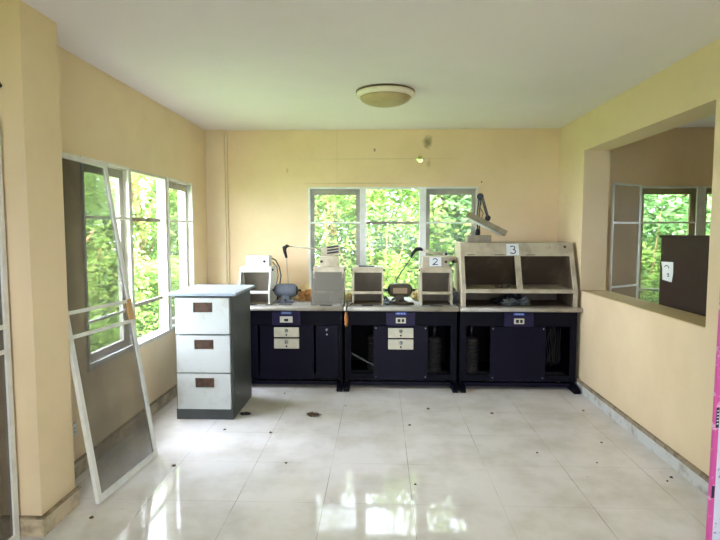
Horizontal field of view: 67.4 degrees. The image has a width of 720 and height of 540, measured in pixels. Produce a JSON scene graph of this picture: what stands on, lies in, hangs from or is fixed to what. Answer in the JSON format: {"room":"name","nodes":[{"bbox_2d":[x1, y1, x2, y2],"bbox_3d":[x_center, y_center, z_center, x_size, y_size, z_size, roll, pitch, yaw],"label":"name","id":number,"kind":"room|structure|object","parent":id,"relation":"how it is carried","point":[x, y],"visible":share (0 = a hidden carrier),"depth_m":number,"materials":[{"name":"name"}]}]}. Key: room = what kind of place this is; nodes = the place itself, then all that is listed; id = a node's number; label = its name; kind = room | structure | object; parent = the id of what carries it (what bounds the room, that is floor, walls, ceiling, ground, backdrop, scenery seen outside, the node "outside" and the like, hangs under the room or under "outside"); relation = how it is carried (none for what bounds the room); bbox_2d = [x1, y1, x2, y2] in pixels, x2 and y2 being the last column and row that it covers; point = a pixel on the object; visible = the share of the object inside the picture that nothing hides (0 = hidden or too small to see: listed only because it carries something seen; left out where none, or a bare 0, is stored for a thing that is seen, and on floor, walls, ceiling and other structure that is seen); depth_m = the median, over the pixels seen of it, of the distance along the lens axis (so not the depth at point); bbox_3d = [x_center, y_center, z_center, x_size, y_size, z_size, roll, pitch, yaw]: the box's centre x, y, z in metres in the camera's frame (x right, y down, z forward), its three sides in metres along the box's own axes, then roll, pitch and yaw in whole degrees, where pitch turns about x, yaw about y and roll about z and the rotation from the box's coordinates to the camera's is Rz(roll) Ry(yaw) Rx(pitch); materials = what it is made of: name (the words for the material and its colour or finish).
{"room":"workshop","nodes":[
{"label":"workshop","id":0,"kind":"room"},
{"bbox_2d":[0,0,74,515],"bbox_3d":[-1.709,0.023,2.804,0.200,2.640,0.300,0,4,2],"label":"wall pillar","id":1,"kind":"structure","parent":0,"point":[30,126],"depth_m":2.71,"materials":[{"name":"beige paint"}]},
{"bbox_2d":[39,486,80,536],"bbox_3d":[-1.598,1.288,2.893,0.022,0.104,0.342,0,4,2],"label":"baseboard","id":2,"kind":"structure","parent":1,"relation":"attached to","point":[67,504],"depth_m":2.87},
{"bbox_2d":[0,45,207,537],"bbox_3d":[-1.911,0.087,1.938,0.140,2.640,8.510,0,4,2],"label":"wall","id":3,"kind":"structure","parent":0,"point":[103,118],"depth_m":3.90,"materials":[{"name":"beige paint"}]},
{"bbox_2d":[0,134,19,539],"bbox_3d":[-1.738,0.340,2.287,0.022,2.085,0.720,0,4,2],"label":"screen door","id":4,"kind":"structure","parent":3,"relation":"in","point":[5,352],"depth_m":2.63,"materials":[{"name":"white metal"}]},
{"bbox_2d":[0,515,40,536],"bbox_3d":[-1.715,1.299,2.737,0.200,0.104,0.022,0,4,2],"label":"baseboard","id":5,"kind":"structure","parent":3,"relation":"attached to","point":[29,525],"depth_m":2.73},
{"bbox_2d":[73,422,76,436],"bbox_3d":[-1.786,1.001,3.341,0.012,0.080,0.120,0,4,2],"label":"wall socket","id":6,"kind":"object","parent":3,"relation":"attached to","point":[75,423],"visible":0.46,"depth_m":3.38,"materials":[{"name":"white plastic"}]},
{"bbox_2d":[74,384,176,478],"bbox_3d":[-1.738,1.164,4.565,0.020,0.104,3.040,0,4,2],"label":"baseboard","id":7,"kind":"structure","parent":3,"relation":"attached to","point":[81,464],"depth_m":3.98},
{"bbox_2d":[80,156,194,371],"bbox_3d":[-1.784,-0.103,4.503,0.104,1.400,2.040,0,4,2],"label":"window","id":8,"kind":"structure","parent":3,"relation":"in","point":[100,357],"depth_m":4.18,"materials":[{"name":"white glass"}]},
{"bbox_2d":[205,130,226,284],"bbox_3d":[-1.586,-0.214,6.008,0.210,2.640,0.050,0,4,2],"label":"wall pillar","id":9,"kind":"structure","parent":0,"point":[214,139],"depth_m":5.95,"materials":[{"name":"beige paint"}]},
{"bbox_2d":[0,379,707,539],"bbox_3d":[1.709,1.478,1.838,7.390,0.120,8.650,0,4,2],"label":"floor","id":10,"kind":"structure","parent":0,"point":[352,470],"depth_m":3.43,"materials":[{"name":"tile"}]},
{"bbox_2d":[62,152,157,503],"bbox_3d":[-1.600,0.296,3.345,0.351,2.018,0.751,0,4,5],"label":"screen door","id":11,"kind":"structure","parent":10,"relation":"on","point":[99,496],"depth_m":3.43,"materials":[{"name":"white metal"}]},
{"bbox_2d":[175,290,251,419],"bbox_3d":[-1.258,0.696,4.688,0.473,1.020,0.650,0,4,2],"label":"filing cabinet","id":12,"kind":"object","parent":10,"relation":"on","point":[213,333],"visible":0.88,"depth_m":4.39,"materials":[{"name":"grey metal"}]},
{"bbox_2d":[168,284,254,295],"bbox_3d":[-1.256,0.172,4.662,0.550,0.024,0.685,0,4,2],"label":"board","id":13,"kind":"object","parent":12,"relation":"on","point":[195,290],"visible":1,"depth_m":4.51,"materials":[{"name":"white metal"}]},
{"bbox_2d":[239,412,250,415],"bbox_3d":[-0.967,1.210,4.538,0.106,0.032,0.067,0,4,2],"label":"dead leaf","id":14,"kind":"object","parent":10,"relation":"on","point":[241,413],"visible":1,"depth_m":4.53,"materials":[{"name":"black plant"}]},
{"bbox_2d":[250,297,345,391],"bbox_3d":[-0.705,0.732,5.604,1.104,0.812,0.850,0,4,2],"label":"lab bench","id":15,"kind":"object","parent":10,"relation":"on","point":[301,339],"visible":0.73,"depth_m":5.29,"materials":[{"name":"black metal"}]},
{"bbox_2d":[238,265,276,303],"bbox_3d":[-1.050,0.146,5.545,0.352,0.366,0.366,0,4,2],"label":"extraction hood","id":16,"kind":"object","parent":15,"relation":"on","point":[264,279],"visible":0.88,"depth_m":5.55,"materials":[{"name":"white plastic"}]},
{"bbox_2d":[246,255,271,266],"bbox_3d":[-1.040,-0.095,5.561,0.234,0.109,0.178,0,4,2],"label":"control box","id":17,"kind":"object","parent":16,"relation":"on","point":[251,260],"visible":1,"depth_m":5.49,"materials":[{"name":"white plastic"}]},
{"bbox_2d":[250,300,267,303],"bbox_3d":[-1.051,0.326,5.531,0.288,0.007,0.260,0,4,2],"label":"tray","id":18,"kind":"object","parent":16,"relation":"on","point":[251,301],"depth_m":5.49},
{"bbox_2d":[280,316,292,322],"bbox_3d":[-0.717,0.481,5.251,0.124,0.061,0.014,0,4,2],"label":"power socket","id":19,"kind":"object","parent":15,"relation":"attached to","point":[283,319],"depth_m":5.25,"materials":[{"name":"white plastic"}]},
{"bbox_2d":[273,283,300,302],"bbox_3d":[-0.755,0.234,5.513,0.310,0.194,0.139,0,4,2],"label":"motor","id":20,"kind":"object","parent":15,"relation":"on","point":[285,291],"visible":0.95,"depth_m":5.46,"materials":[{"name":"blue paint"}]},
{"bbox_2d":[272,258,281,299],"bbox_3d":[-0.866,0.091,5.607,0.122,0.434,0.047,3,5,33],"label":"cable","id":21,"kind":"object","parent":20,"relation":"attached to","point":[272,258],"visible":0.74,"depth_m":5.59,"materials":[{"name":"grey rubber"}]},
{"bbox_2d":[250,297,345,310],"bbox_3d":[-0.704,0.346,5.606,1.104,0.043,0.789,0,4,2],"label":"countertop","id":22,"kind":"structure","parent":15,"relation":"on","point":[298,305],"depth_m":5.23,"materials":[{"name":"white laminate"}]},
{"bbox_2d":[292,283,310,298],"bbox_3d":[-0.596,0.260,5.778,0.272,0.234,0.135,0,4,2],"label":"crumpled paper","id":23,"kind":"object","parent":15,"relation":"on","point":[303,287],"visible":0.23,"depth_m":5.77,"materials":[{"name":"beige paper"}]},
{"bbox_2d":[297,289,310,300],"bbox_3d":[-0.567,0.272,5.665,0.184,0.139,0.180,0,4,2],"label":"crumpled paper","id":24,"kind":"object","parent":15,"relation":"on","point":[305,295],"visible":0.88,"depth_m":5.62,"materials":[{"name":"brown paper"}]},
{"bbox_2d":[282,244,339,298],"bbox_3d":[-0.510,0.026,5.647,0.602,0.591,0.105,0,4,2],"label":"lamp","id":25,"kind":"object","parent":15,"relation":"on","point":[333,250],"visible":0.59,"depth_m":5.59,"materials":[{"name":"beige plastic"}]},
{"bbox_2d":[311,265,344,304],"bbox_3d":[-0.315,0.149,5.496,0.338,0.366,0.410,0,4,2],"label":"extraction hood","id":26,"kind":"object","parent":15,"relation":"on","point":[328,287],"visible":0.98,"depth_m":5.36,"materials":[{"name":"grey plastic"}]},
{"bbox_2d":[319,256,338,266],"bbox_3d":[-0.316,-0.090,5.535,0.188,0.103,0.178,0,4,2],"label":"control box","id":27,"kind":"object","parent":26,"relation":"on","point":[324,261],"visible":1,"depth_m":5.46,"materials":[{"name":"beige plastic"}]},
{"bbox_2d":[307,412,321,416],"bbox_3d":[-0.385,1.210,4.522,0.141,0.041,0.095,0,4,2],"label":"dead leaf","id":28,"kind":"object","parent":10,"relation":"on","point":[311,414],"visible":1,"depth_m":4.51,"materials":[{"name":"brown plant"}]},
{"bbox_2d":[343,297,458,392],"bbox_3d":[0.407,0.735,5.563,1.104,0.812,0.850,0,4,2],"label":"lab bench","id":29,"kind":"object","parent":10,"relation":"on","point":[401,333],"visible":0.98,"depth_m":5.26,"materials":[{"name":"black metal"}]},
{"bbox_2d":[345,290,351,300],"bbox_3d":[-0.115,0.276,5.703,0.120,0.119,0.195,0,4,2],"label":"crumpled paper","id":30,"kind":"object","parent":29,"relation":"on","point":[348,297],"visible":0.79,"depth_m":5.65,"materials":[{"name":"beige paper"}]},
{"bbox_2d":[344,302,354,326],"bbox_3d":[-0.093,0.428,5.307,0.037,0.212,0.302,1,4,17],"label":"tool","id":31,"kind":"object","parent":29,"relation":"hanging from","point":[346,314],"visible":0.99,"depth_m":5.17,"materials":[{"name":"orange wood"}]},
{"bbox_2d":[351,352,372,365],"bbox_3d":[0.015,0.888,5.413,0.248,0.144,0.016,0,4,2],"label":"metal rod","id":32,"kind":"object","parent":29,"relation":"attached to","point":[359,357],"visible":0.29,"depth_m":5.41,"materials":[{"name":"grey metal"}]},
{"bbox_2d":[351,265,384,304],"bbox_3d":[0.083,0.143,5.503,0.340,0.378,0.366,0,4,2],"label":"extraction hood","id":33,"kind":"object","parent":29,"relation":"on","point":[367,280],"visible":0.99,"depth_m":5.52,"materials":[{"name":"beige plastic"}]},
{"bbox_2d":[358,265,373,266],"bbox_3d":[0.067,-0.042,5.513,0.160,0.012,0.120,0,4,2],"label":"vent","id":34,"kind":"object","parent":33,"relation":"attached to","point":[359,265],"depth_m":5.46,"materials":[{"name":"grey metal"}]},
{"bbox_2d":[354,300,381,304],"bbox_3d":[0.082,0.329,5.490,0.276,0.007,0.260,0,4,2],"label":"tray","id":35,"kind":"object","parent":33,"relation":"on","point":[379,302],"depth_m":5.45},
{"bbox_2d":[367,325,373,369],"bbox_3d":[0.153,0.728,5.614,0.150,0.582,0.244,0,4,2],"label":"hose","id":36,"kind":"object","parent":29,"relation":"on","point":[370,337],"visible":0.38,"depth_m":5.53,"materials":[{"name":"brown plastic"}]},
{"bbox_2d":[382,299,392,304],"bbox_3d":[0.267,0.323,5.334,0.118,0.091,0.104,0,4,2],"label":"crumpled bag","id":37,"kind":"object","parent":29,"relation":"on","point":[385,301],"visible":0.94,"depth_m":5.31,"materials":[{"name":"plastic"}]},
{"bbox_2d":[385,283,414,302],"bbox_3d":[0.405,0.234,5.469,0.310,0.202,0.142,0,4,2],"label":"motor","id":38,"kind":"object","parent":29,"relation":"on","point":[398,290],"visible":0.99,"depth_m":5.42,"materials":[{"name":"brown paint"}]},
{"bbox_2d":[351,370,448,373],"bbox_3d":[0.400,1.029,5.395,0.970,0.014,0.170,0,4,2],"label":"shelf","id":39,"kind":"object","parent":29,"relation":"on","point":[352,371],"depth_m":5.39,"materials":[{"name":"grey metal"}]},
{"bbox_2d":[396,318,405,322],"bbox_3d":[0.394,0.488,5.210,0.096,0.053,0.014,0,4,2],"label":"power socket","id":40,"kind":"object","parent":29,"relation":"attached to","point":[398,320],"depth_m":5.20,"materials":[{"name":"white plastic"}]},
{"bbox_2d":[344,297,458,311],"bbox_3d":[0.408,0.349,5.565,1.104,0.043,0.789,0,4,2],"label":"countertop","id":41,"kind":"structure","parent":29,"relation":"on","point":[417,307],"depth_m":5.19,"materials":[{"name":"white laminate"}]},
{"bbox_2d":[392,302,413,304],"bbox_3d":[0.411,0.333,5.341,0.260,0.039,0.097,0,4,2],"label":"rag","id":42,"kind":"object","parent":29,"relation":"on","point":[395,303],"visible":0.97,"depth_m":5.33,"materials":[{"name":"brown fabric"}]},
{"bbox_2d":[410,290,417,300],"bbox_3d":[0.590,0.269,5.700,0.124,0.138,0.150,0,4,-3],"label":"crumpled paper","id":43,"kind":"object","parent":29,"relation":"on","point":[414,296],"visible":0.7,"depth_m":5.67,"materials":[{"name":"beige paper"}]},
{"bbox_2d":[392,247,456,300],"bbox_3d":[0.674,0.041,5.639,0.686,0.562,0.102,1,4,7],"label":"lamp","id":44,"kind":"object","parent":29,"relation":"on","point":[453,259],"visible":0.7,"depth_m":5.62,"materials":[{"name":"black plastic"}]},
{"bbox_2d":[428,326,441,371],"bbox_3d":[0.755,0.736,5.512,0.150,0.582,0.244,0,4,2],"label":"hose","id":45,"kind":"object","parent":29,"relation":"on","point":[434,342],"visible":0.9,"depth_m":5.42,"materials":[{"name":"brown plastic"}]},
{"bbox_2d":[418,266,452,304],"bbox_3d":[0.760,0.151,5.479,0.344,0.366,0.366,0,4,2],"label":"extraction hood","id":46,"kind":"object","parent":29,"relation":"on","point":[434,283],"visible":0.98,"depth_m":5.49,"materials":[{"name":"beige plastic"}]},
{"bbox_2d":[421,256,448,266],"bbox_3d":[0.763,-0.088,5.495,0.262,0.106,0.178,0,4,2],"label":"control box","id":47,"kind":"object","parent":46,"relation":"on","point":[424,259],"visible":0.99,"depth_m":5.43,"materials":[{"name":"beige plastic"}]},
{"bbox_2d":[429,257,440,265],"bbox_3d":[0.756,-0.083,5.420,0.121,0.093,0.018,0,4,2],"label":"paper sign","id":48,"kind":"object","parent":47,"relation":"attached to","point":[433,261],"visible":1,"depth_m":5.42,"materials":[{"name":"white paper"}]},
{"bbox_2d":[422,301,450,304],"bbox_3d":[0.759,0.331,5.465,0.280,0.007,0.260,0,4,2],"label":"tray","id":49,"kind":"object","parent":46,"relation":"on","point":[423,302],"depth_m":5.38,"materials":[{"name":"metal"}]},
{"bbox_2d":[453,288,457,302],"bbox_3d":[0.958,0.268,5.505,0.087,0.167,0.147,0,4,2],"label":"crumpled bag","id":50,"kind":"object","parent":29,"relation":"on","point":[455,299],"visible":0.67,"depth_m":5.46,"materials":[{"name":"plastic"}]},
{"bbox_2d":[455,302,582,393],"bbox_3d":[1.547,0.738,5.522,1.157,0.812,0.850,0,4,2],"label":"lab bench","id":51,"kind":"object","parent":10,"relation":"on","point":[512,340],"visible":0.89,"depth_m":5.22,"materials":[{"name":"metal"}]},
{"bbox_2d":[466,326,478,371],"bbox_3d":[1.130,0.735,5.519,0.150,0.582,0.244,0,4,2],"label":"hose","id":52,"kind":"object","parent":51,"relation":"on","point":[472,343],"visible":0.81,"depth_m":5.42,"materials":[{"name":"brown plastic"}]},
{"bbox_2d":[454,242,577,306],"bbox_3d":[1.544,0.029,5.451,1.098,0.613,0.587,0,4,2],"label":"extraction hood","id":53,"kind":"object","parent":51,"relation":"on","point":[544,273],"visible":0.99,"depth_m":5.45,"materials":[{"name":"beige plastic"}]},
{"bbox_2d":[465,193,506,241],"bbox_3d":[1.284,-0.531,5.488,0.417,0.496,0.179,1,4,11],"label":"lamp","id":54,"kind":"object","parent":53,"relation":"on","point":[476,219],"visible":0.99,"depth_m":5.45,"materials":[{"name":"beige metal"}]},
{"bbox_2d":[490,297,505,304],"bbox_3d":[1.387,0.318,5.347,0.182,0.096,0.203,0,4,2],"label":"crumpled bag","id":55,"kind":"object","parent":53,"relation":"in","point":[497,301],"visible":0.77,"depth_m":5.33,"materials":[{"name":"black plastic"}]},
{"bbox_2d":[494,284,509,287],"bbox_3d":[1.397,0.166,5.322,0.167,0.058,0.128,0,4,2],"label":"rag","id":56,"kind":"object","parent":53,"relation":"on","point":[498,285],"visible":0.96,"depth_m":5.29,"materials":[{"name":"brown fabric"}]},
{"bbox_2d":[500,297,518,304],"bbox_3d":[1.484,0.322,5.316,0.250,0.110,0.173,0,4,2],"label":"crumpled bag","id":57,"kind":"object","parent":53,"relation":"in","point":[508,301],"visible":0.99,"depth_m":5.28,"materials":[{"name":"plastic"}]},
{"bbox_2d":[506,244,518,254],"bbox_3d":[1.499,-0.201,5.304,0.122,0.113,0.042,0,4,2],"label":"paper sign","id":58,"kind":"object","parent":53,"relation":"attached to","point":[512,249],"visible":1,"depth_m":5.30,"materials":[{"name":"white paper"}]},
{"bbox_2d":[503,293,522,299],"bbox_3d":[1.524,0.297,5.402,0.205,0.165,0.192,-4,6,-41],"label":"crumpled bag","id":59,"kind":"object","parent":53,"relation":"in","point":[516,296],"visible":0.41,"depth_m":5.38,"materials":[{"name":"black plastic"}]},
{"bbox_2d":[466,284,573,290],"bbox_3d":[1.543,0.175,5.427,1.028,0.012,0.495,0,4,2],"label":"shelf","id":60,"kind":"object","parent":53,"relation":"attached to","point":[469,287],"depth_m":5.27,"materials":[{"name":"beige wood"}]},
{"bbox_2d":[518,296,529,304],"bbox_3d":[1.624,0.308,5.319,0.129,0.111,0.176,3,5,33],"label":"crumpled bag","id":61,"kind":"object","parent":53,"relation":"in","point":[524,301],"visible":0.98,"depth_m":5.27,"materials":[{"name":"plastic"}]},
{"bbox_2d":[466,371,565,374],"bbox_3d":[1.529,1.032,5.353,1.000,0.014,0.170,0,4,2],"label":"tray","id":62,"kind":"object","parent":51,"relation":"on","point":[467,372],"depth_m":5.35,"materials":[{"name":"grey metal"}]},
{"bbox_2d":[455,302,582,311],"bbox_3d":[1.548,0.352,5.524,1.157,0.043,0.789,0,4,2],"label":"countertop","id":63,"kind":"structure","parent":51,"relation":"on","point":[468,308],"depth_m":5.14,"materials":[{"name":"white laminate"}]},
{"bbox_2d":[466,300,572,306],"bbox_3d":[1.543,0.333,5.449,1.026,0.005,0.475,0,4,2],"label":"shelf","id":64,"kind":"object","parent":63,"relation":"on","point":[533,303],"depth_m":5.32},
{"bbox_2d":[514,318,523,323],"bbox_3d":[1.524,0.491,5.169,0.096,0.053,0.014,0,4,2],"label":"power socket","id":65,"kind":"object","parent":51,"relation":"attached to","point":[516,320],"depth_m":5.16,"materials":[{"name":"white plastic"}]},
{"bbox_2d":[546,327,560,365],"bbox_3d":[1.906,0.750,5.319,0.178,0.383,0.076,-2,4,-19],"label":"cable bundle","id":66,"kind":"object","parent":51,"relation":"hanging from","point":[551,329],"visible":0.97,"depth_m":5.31,"materials":[{"name":"black plastic"}]},
{"bbox_2d":[659,235,709,316],"bbox_3d":[2.643,0.508,3.899,0.550,1.510,0.910,0,4,2],"label":"cabinet","id":67,"kind":"object","parent":10,"relation":"on","point":[689,254],"visible":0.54,"depth_m":3.94,"materials":[{"name":"brown wood"}]},
{"bbox_2d":[661,262,672,281],"bbox_3d":[2.387,0.012,4.203,0.002,0.155,0.180,0,4,2],"label":"paper sign","id":68,"kind":"object","parent":67,"relation":"attached to","point":[667,267],"visible":1,"depth_m":4.19,"materials":[{"name":"white paper"}]},
{"bbox_2d":[705,295,719,539],"bbox_3d":[1.834,0.641,2.598,0.253,1.440,0.022,1,4,2],"label":"panel","id":69,"kind":"object","parent":10,"relation":"on","point":[713,502],"visible":1,"depth_m":2.62,"materials":[{"name":"pink"}]},
{"bbox_2d":[21,0,719,129],"bbox_3d":[1.709,-1.284,1.633,7.390,0.140,8.650,0,4,2],"label":"ceiling","id":70,"kind":"structure","parent":0,"point":[214,64],"depth_m":3.29,"materials":[{"name":"paint"}]},
{"bbox_2d":[356,84,414,107],"bbox_3d":[0.199,-1.351,4.258,0.464,0.115,0.464,0,4,2],"label":"ceiling lamp","id":71,"kind":"object","parent":70,"relation":"attached to","point":[375,95],"visible":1,"depth_m":4.12,"materials":[{"name":"beige glass"}]},
{"bbox_2d":[227,127,714,297],"bbox_3d":[1.935,-0.212,5.974,7.250,2.640,0.140,0,4,2],"label":"wall","id":72,"kind":"structure","parent":0,"point":[271,173],"depth_m":5.88,"materials":[{"name":"beige paint"}]},
{"bbox_2d":[225,130,229,284],"bbox_3d":[-1.470,-0.215,6.016,0.022,2.640,0.025,0,4,2],"label":"trim","id":73,"kind":"structure","parent":72,"relation":"attached to","point":[226,145],"depth_m":5.97,"materials":[{"name":"beige paint"}]},
{"bbox_2d":[308,187,477,290],"bbox_3d":[0.360,-0.214,5.999,1.860,1.400,0.104,0,4,2],"label":"window","id":74,"kind":"structure","parent":72,"relation":"in","point":[424,222],"depth_m":5.95,"materials":[{"name":"white metal"}]},
{"bbox_2d":[637,186,711,298],"bbox_3d":[3.993,-0.204,5.867,1.950,1.400,0.104,0,4,2],"label":"window","id":75,"kind":"structure","parent":72,"relation":"in","point":[697,205],"depth_m":5.84,"materials":[{"name":"white metal"}]},
{"bbox_2d":[609,183,641,297],"bbox_3d":[2.784,-0.214,5.672,0.520,1.370,0.015,-3,5,-34],"label":"screen","id":76,"kind":"object","parent":75,"relation":"attached to","point":[614,184],"visible":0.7,"depth_m":5.64,"materials":[{"name":"white metal"}]},
{"bbox_2d":[557,38,719,475],"bbox_3d":[2.114,0.103,1.721,0.240,2.640,8.370,0,4,2],"label":"wall","id":77,"kind":"structure","parent":0,"point":[658,370],"depth_m":3.98,"materials":[{"name":"beige paint"}]},
{"bbox_2d":[575,377,708,495],"bbox_3d":[1.984,1.363,1.819,0.020,0.112,8.370,0,4,2],"label":"baseboard","id":78,"kind":"structure","parent":77,"relation":"attached to","point":[698,478],"depth_m":3.81,"materials":[{"name":"white tile"}]},
{"bbox_2d":[580,290,705,327],"bbox_3d":[2.211,0.272,4.198,0.246,0.007,2.010,0,4,2],"label":"window sill","id":79,"kind":"structure","parent":77,"relation":"attached to","point":[680,315],"depth_m":4.04,"materials":[{"name":"paint"}]},
{"label":"outside","id":80,"kind":"structure","parent":0,"visible":0},
{"bbox_3d":[2.255,1.593,7.059,64.000,0.120,66.000,0,4,2],"label":"ground","id":81,"kind":"structure","parent":80,"visible":0},
{"bbox_2d":[87,249,119,352],"bbox_3d":[-3.953,0.638,6.717,1.906,2.394,2.240,-2,5,-20],"label":"shrub","id":82,"kind":"object","parent":81,"relation":"on","point":[97,338],"visible":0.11,"depth_m":6.79,"materials":[{"name":"green plant"}]},
{"bbox_2d":[84,173,137,301],"bbox_3d":[-6.360,-1.022,9.333,4.367,4.976,3.934,3,5,31],"label":"tree","id":83,"kind":"object","parent":81,"relation":"on","point":[105,207],"visible":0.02,"depth_m":9.33,"materials":[{"name":"green plant"}]},
{"bbox_2d":[84,172,156,324],"bbox_3d":[-4.850,-0.546,7.307,3.286,5.053,3.512,-4,6,-41],"label":"tree","id":84,"kind":"object","parent":81,"relation":"on","point":[90,185],"visible":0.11,"depth_m":7.78,"materials":[{"name":"green plant"}]},
{"bbox_2d":[84,173,179,331],"bbox_3d":[-4.353,-0.783,10.733,3.666,5.123,3.785,3,5,39],"label":"tree","id":85,"kind":"object","parent":81,"relation":"on","point":[143,230],"visible":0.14,"depth_m":10.40,"materials":[{"name":"green plant"}]},
{"bbox_2d":[87,228,179,346],"bbox_3d":[-3.640,0.376,8.878,2.611,2.414,2.174,1,4,14],"label":"shrub","id":86,"kind":"object","parent":81,"relation":"on","point":[147,323],"visible":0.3,"depth_m":8.62,"materials":[{"name":"green plant"}]},
{"bbox_2d":[98,174,178,309],"bbox_3d":[-5.190,-1.724,13.947,4.682,6.737,4.382,-1,4,-10],"label":"tree","id":87,"kind":"object","parent":81,"relation":"on","point":[144,192],"visible":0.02,"depth_m":12.89,"materials":[{"name":"green plant"}]},
{"bbox_2d":[152,236,179,317],"bbox_3d":[-3.022,0.208,11.213,2.106,2.646,2.476,3,5,34],"label":"shrub","id":88,"kind":"object","parent":81,"relation":"on","point":[173,300],"visible":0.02,"depth_m":10.72,"materials":[{"name":"green plant"}]},
{"bbox_2d":[156,189,352,289],"bbox_3d":[-2.106,-1.276,10.984,4.292,6.176,4.017,1,4,15],"label":"tree","id":89,"kind":"object","parent":81,"relation":"on","point":[176,194],"visible":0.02,"depth_m":10.43,"materials":[{"name":"green plant"}]},
{"bbox_2d":[315,256,351,294],"bbox_3d":[-1.128,0.406,8.470,2.611,2.414,2.174,3,5,32],"label":"shrub","id":90,"kind":"object","parent":81,"relation":"on","point":[317,262],"visible":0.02,"depth_m":8.25,"materials":[{"name":"green plant"}]},
{"bbox_2d":[315,159,442,295],"bbox_3d":[-0.437,-0.585,9.432,3.596,4.866,3.482,0,4,-5],"label":"tree","id":91,"kind":"object","parent":81,"relation":"on","point":[332,201],"visible":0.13,"depth_m":9.02,"materials":[{"name":"green plant"}]},
{"bbox_2d":[339,226,418,296],"bbox_3d":[0.343,0.503,8.532,2.240,2.394,1.906,-3,5,-38],"label":"shrub","id":92,"kind":"object","parent":81,"relation":"on","point":[387,273],"visible":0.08,"depth_m":8.26,"materials":[{"name":"green plant"}]},
{"bbox_2d":[315,160,466,286],"bbox_3d":[0.579,-1.352,12.313,4.566,5.202,4.112,0,4,5],"label":"tree","id":93,"kind":"object","parent":81,"relation":"on","point":[416,195],"visible":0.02,"depth_m":11.54,"materials":[{"name":"green plant"}]},
{"bbox_2d":[323,159,470,296],"bbox_3d":[1.100,-0.950,9.680,3.652,5.614,3.902,2,5,28],"label":"tree","id":94,"kind":"object","parent":81,"relation":"on","point":[414,231],"visible":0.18,"depth_m":9.04,"materials":[{"name":"green plant"}]},
{"bbox_2d":[411,195,470,286],"bbox_3d":[2.544,-0.691,9.249,3.397,4.297,3.772,2,5,21],"label":"tree","id":95,"kind":"object","parent":81,"relation":"on","point":[452,202],"visible":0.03,"depth_m":8.74,"materials":[{"name":"green plant"}]},
{"bbox_2d":[449,262,453,288],"bbox_3d":[1.913,0.412,8.399,2.174,2.414,2.611,0,4,-4],"label":"shrub","id":96,"kind":"object","parent":81,"relation":"on","point":[449,262],"visible":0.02,"depth_m":8.32,"materials":[{"name":"green plant"}]},
{"bbox_2d":[640,211,663,303],"bbox_3d":[4.355,0.430,8.218,2.476,2.646,2.106,1,4,16],"label":"shrub","id":97,"kind":"object","parent":81,"relation":"on","point":[649,283],"visible":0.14,"depth_m":7.90,"materials":[{"name":"green plant"}]},
{"bbox_2d":[641,194,711,300],"bbox_3d":[5.097,-0.664,8.885,3.397,4.297,3.772,3,5,32],"label":"tree","id":98,"kind":"object","parent":81,"relation":"on","point":[673,208],"visible":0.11,"depth_m":8.05,"materials":[{"name":"green plant"}]},
{"bbox_2d":[654,195,709,234],"bbox_3d":[7.128,-0.914,9.739,4.164,5.635,4.032,0,4,0],"label":"tree","id":99,"kind":"object","parent":81,"relation":"on","point":[672,195],"visible":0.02,"depth_m":9.38,"materials":[{"name":"green plant"}]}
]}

